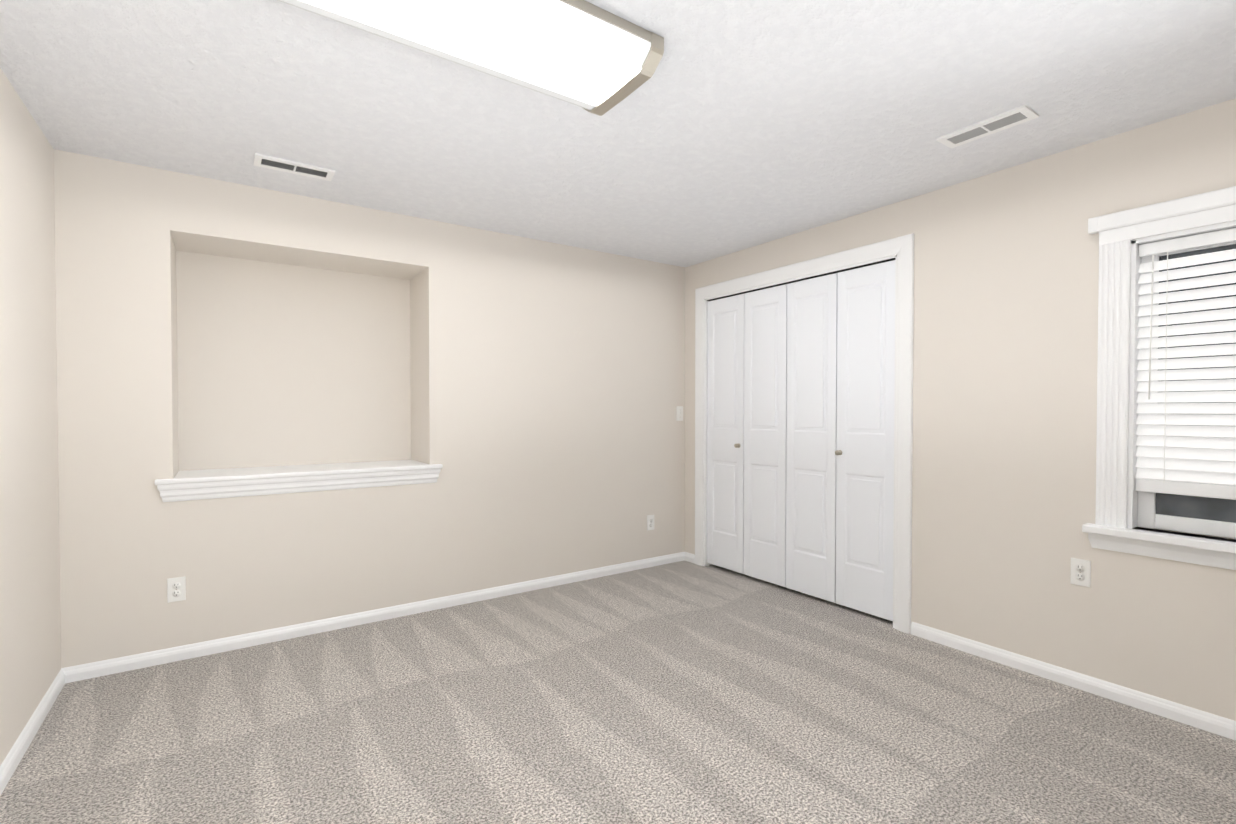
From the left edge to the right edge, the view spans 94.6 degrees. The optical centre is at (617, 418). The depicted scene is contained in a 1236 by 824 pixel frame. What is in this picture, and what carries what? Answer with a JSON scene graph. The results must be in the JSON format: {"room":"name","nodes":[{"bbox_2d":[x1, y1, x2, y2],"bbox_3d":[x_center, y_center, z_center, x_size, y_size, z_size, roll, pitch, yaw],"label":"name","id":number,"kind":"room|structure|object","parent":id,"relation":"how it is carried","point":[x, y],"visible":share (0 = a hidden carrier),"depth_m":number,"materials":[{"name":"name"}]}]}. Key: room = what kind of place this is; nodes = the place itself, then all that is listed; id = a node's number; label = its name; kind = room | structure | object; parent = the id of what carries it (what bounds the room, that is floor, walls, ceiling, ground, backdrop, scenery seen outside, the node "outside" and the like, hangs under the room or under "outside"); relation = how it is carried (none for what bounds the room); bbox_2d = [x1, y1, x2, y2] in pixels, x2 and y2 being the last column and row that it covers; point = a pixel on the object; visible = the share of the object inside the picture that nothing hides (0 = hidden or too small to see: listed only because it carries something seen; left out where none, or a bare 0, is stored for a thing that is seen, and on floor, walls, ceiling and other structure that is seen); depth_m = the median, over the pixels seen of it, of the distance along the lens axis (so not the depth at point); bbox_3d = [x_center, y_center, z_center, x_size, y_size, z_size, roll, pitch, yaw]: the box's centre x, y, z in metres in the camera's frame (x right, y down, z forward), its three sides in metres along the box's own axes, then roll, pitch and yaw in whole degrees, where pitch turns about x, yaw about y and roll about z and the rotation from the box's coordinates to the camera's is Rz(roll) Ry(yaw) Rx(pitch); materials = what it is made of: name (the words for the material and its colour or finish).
{"room":"empty bedroom","nodes":[
{"label":"empty bedroom","id":0,"kind":"room"},
{"bbox_2d":[0,67,60,765],"bbox_3d":[-1.228,0.029,0.577,0.140,2.400,4.736,-1,1,-35],"label":"wall","id":1,"kind":"structure","parent":0,"point":[30,636],"depth_m":2.16,"materials":[{"name":"white paint"}]},
{"bbox_2d":[0,666,71,795],"bbox_3d":[-1.165,1.194,0.639,0.014,0.068,4.736,-1,1,-35],"label":"baseboard","id":2,"kind":"structure","parent":1,"relation":"attached to","point":[13,758],"depth_m":2.14,"materials":[{"name":"white wood"}]},
{"bbox_2d":[54,149,684,667],"bbox_3d":[-1.115,-0.021,3.814,4.010,2.400,0.460,-1,1,-35],"label":"wall","id":3,"kind":"structure","parent":0,"point":[528,393],"depth_m":3.39,"materials":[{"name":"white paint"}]},
{"bbox_2d":[167,576,185,602],"bbox_3d":[-2.174,0.842,2.810,0.072,0.118,0.008,-1,1,-35],"label":"outlet","id":4,"kind":"object","parent":3,"relation":"attached to","point":[176,588],"visible":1,"depth_m":2.81,"materials":[{"name":"white plastic"}]},
{"bbox_2d":[154,460,442,501],"bbox_3d":[-1.782,0.344,3.318,1.385,0.114,0.464,-1,1,-35],"label":"sill","id":5,"kind":"structure","parent":3,"relation":"attached to","point":[185,485],"depth_m":3.11,"materials":[{"name":"white wood"}]},
{"bbox_2d":[72,552,687,681],"bbox_3d":[-0.968,1.148,3.646,3.700,0.068,0.014,-1,1,-35],"label":"baseboard","id":6,"kind":"structure","parent":3,"relation":"attached to","point":[163,656],"depth_m":3.21,"materials":[{"name":"white wood"}]},
{"bbox_2d":[647,515,653,530],"bbox_3d":[0.259,0.820,4.493,0.072,0.118,0.008,-1,1,-35],"label":"outlet","id":7,"kind":"object","parent":3,"relation":"attached to","point":[650,522],"visible":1,"depth_m":4.49,"materials":[{"name":"white plastic"}]},
{"bbox_2d":[676,406,682,420],"bbox_3d":[0.508,-0.040,4.645,0.072,0.118,0.019,-1,1,-35],"label":"light switch","id":8,"kind":"object","parent":3,"relation":"attached to","point":[679,413],"visible":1,"depth_m":4.64,"materials":[{"name":"white plastic"}]},
{"bbox_2d":[0,560,1235,823],"bbox_3d":[0.600,1.256,2.067,4.820,0.100,5.356,-1,1,-35],"label":"floor","id":9,"kind":"structure","parent":0,"point":[682,692],"depth_m":2.20,"materials":[{"name":"carpet"}]},
{"bbox_2d":[0,0,1235,266],"bbox_3d":[0.600,-1.244,2.029,4.820,0.100,5.356,-1,1,-35],"label":"ceiling","id":10,"kind":"structure","parent":0,"point":[728,126],"depth_m":2.17,"materials":[{"name":"white paint"}]},
{"bbox_2d":[254,153,334,180],"bbox_3d":[-1.547,-1.199,2.732,0.330,0.010,0.135,-1,1,-35],"label":"ceiling vent","id":11,"kind":"object","parent":10,"relation":"in","point":[283,165],"visible":1,"depth_m":2.72,"materials":[{"name":"white metal"}]},
{"bbox_2d":[277,0,663,115],"bbox_3d":[-0.478,-1.140,1.610,1.220,0.094,0.422,-1,1,-35],"label":"ceiling light fixture","id":12,"kind":"object","parent":10,"relation":"attached to","point":[590,57],"visible":1,"depth_m":1.67,"materials":[{"name":"white plastic"}]},
{"bbox_2d":[936,105,1038,148],"bbox_3d":[1.511,-1.193,2.346,0.135,0.010,0.330,-1,1,-35],"label":"ceiling vent","id":13,"kind":"object","parent":10,"relation":"in","point":[998,123],"visible":1,"depth_m":2.33,"materials":[{"name":"white metal"}]},
{"bbox_2d":[685,98,1235,720],"bbox_3d":[1.955,-0.005,2.779,0.140,2.400,4.736,-1,1,-35],"label":"wall","id":14,"kind":"structure","parent":0,"point":[1005,348],"depth_m":2.68,"materials":[{"name":"white paint"}]},
{"bbox_2d":[707,260,894,620],"bbox_3d":[1.134,0.122,3.863,0.074,2.057,1.528,-1,1,-35],"label":"closet door","id":15,"kind":"structure","parent":14,"relation":"in","point":[800,450],"depth_m":3.72,"materials":[{"name":"white wood"}]},
{"bbox_2d":[695,233,913,633],"bbox_3d":[1.175,0.078,3.890,0.160,2.200,1.744,-1,1,-35],"label":"trim","id":16,"kind":"structure","parent":14,"relation":"attached to","point":[899,250],"depth_m":3.22,"materials":[{"name":"white wood"}]},
{"bbox_2d":[910,622,1235,739],"bbox_3d":[2.419,1.173,1.990,0.014,0.068,2.819,-1,1,-35],"label":"baseboard","id":17,"kind":"structure","parent":14,"relation":"attached to","point":[1070,678],"depth_m":2.50,"materials":[{"name":"white wood"}]},
{"bbox_2d":[1070,558,1090,587],"bbox_3d":[2.047,0.682,2.526,0.008,0.118,0.072,-1,1,-35],"label":"outlet","id":18,"kind":"object","parent":14,"relation":"attached to","point":[1080,572],"visible":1,"depth_m":2.52,"materials":[{"name":"white plastic"}]},
{"bbox_2d":[1082,186,1235,569],"bbox_3d":[2.428,-0.143,2.012,0.172,1.429,1.220,-1,1,-35],"label":"window frame","id":19,"kind":"structure","parent":14,"relation":"in","point":[1124,235],"depth_m":2.39,"materials":[{"name":"white wood"}]},
{"bbox_2d":[1135,228,1235,538],"bbox_3d":[2.463,-0.134,2.037,0.135,1.240,0.980,-1,1,-35],"label":"window","id":20,"kind":"structure","parent":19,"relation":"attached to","point":[1185,479],"depth_m":2.27,"materials":[{"name":"white plastic"}]}
]}

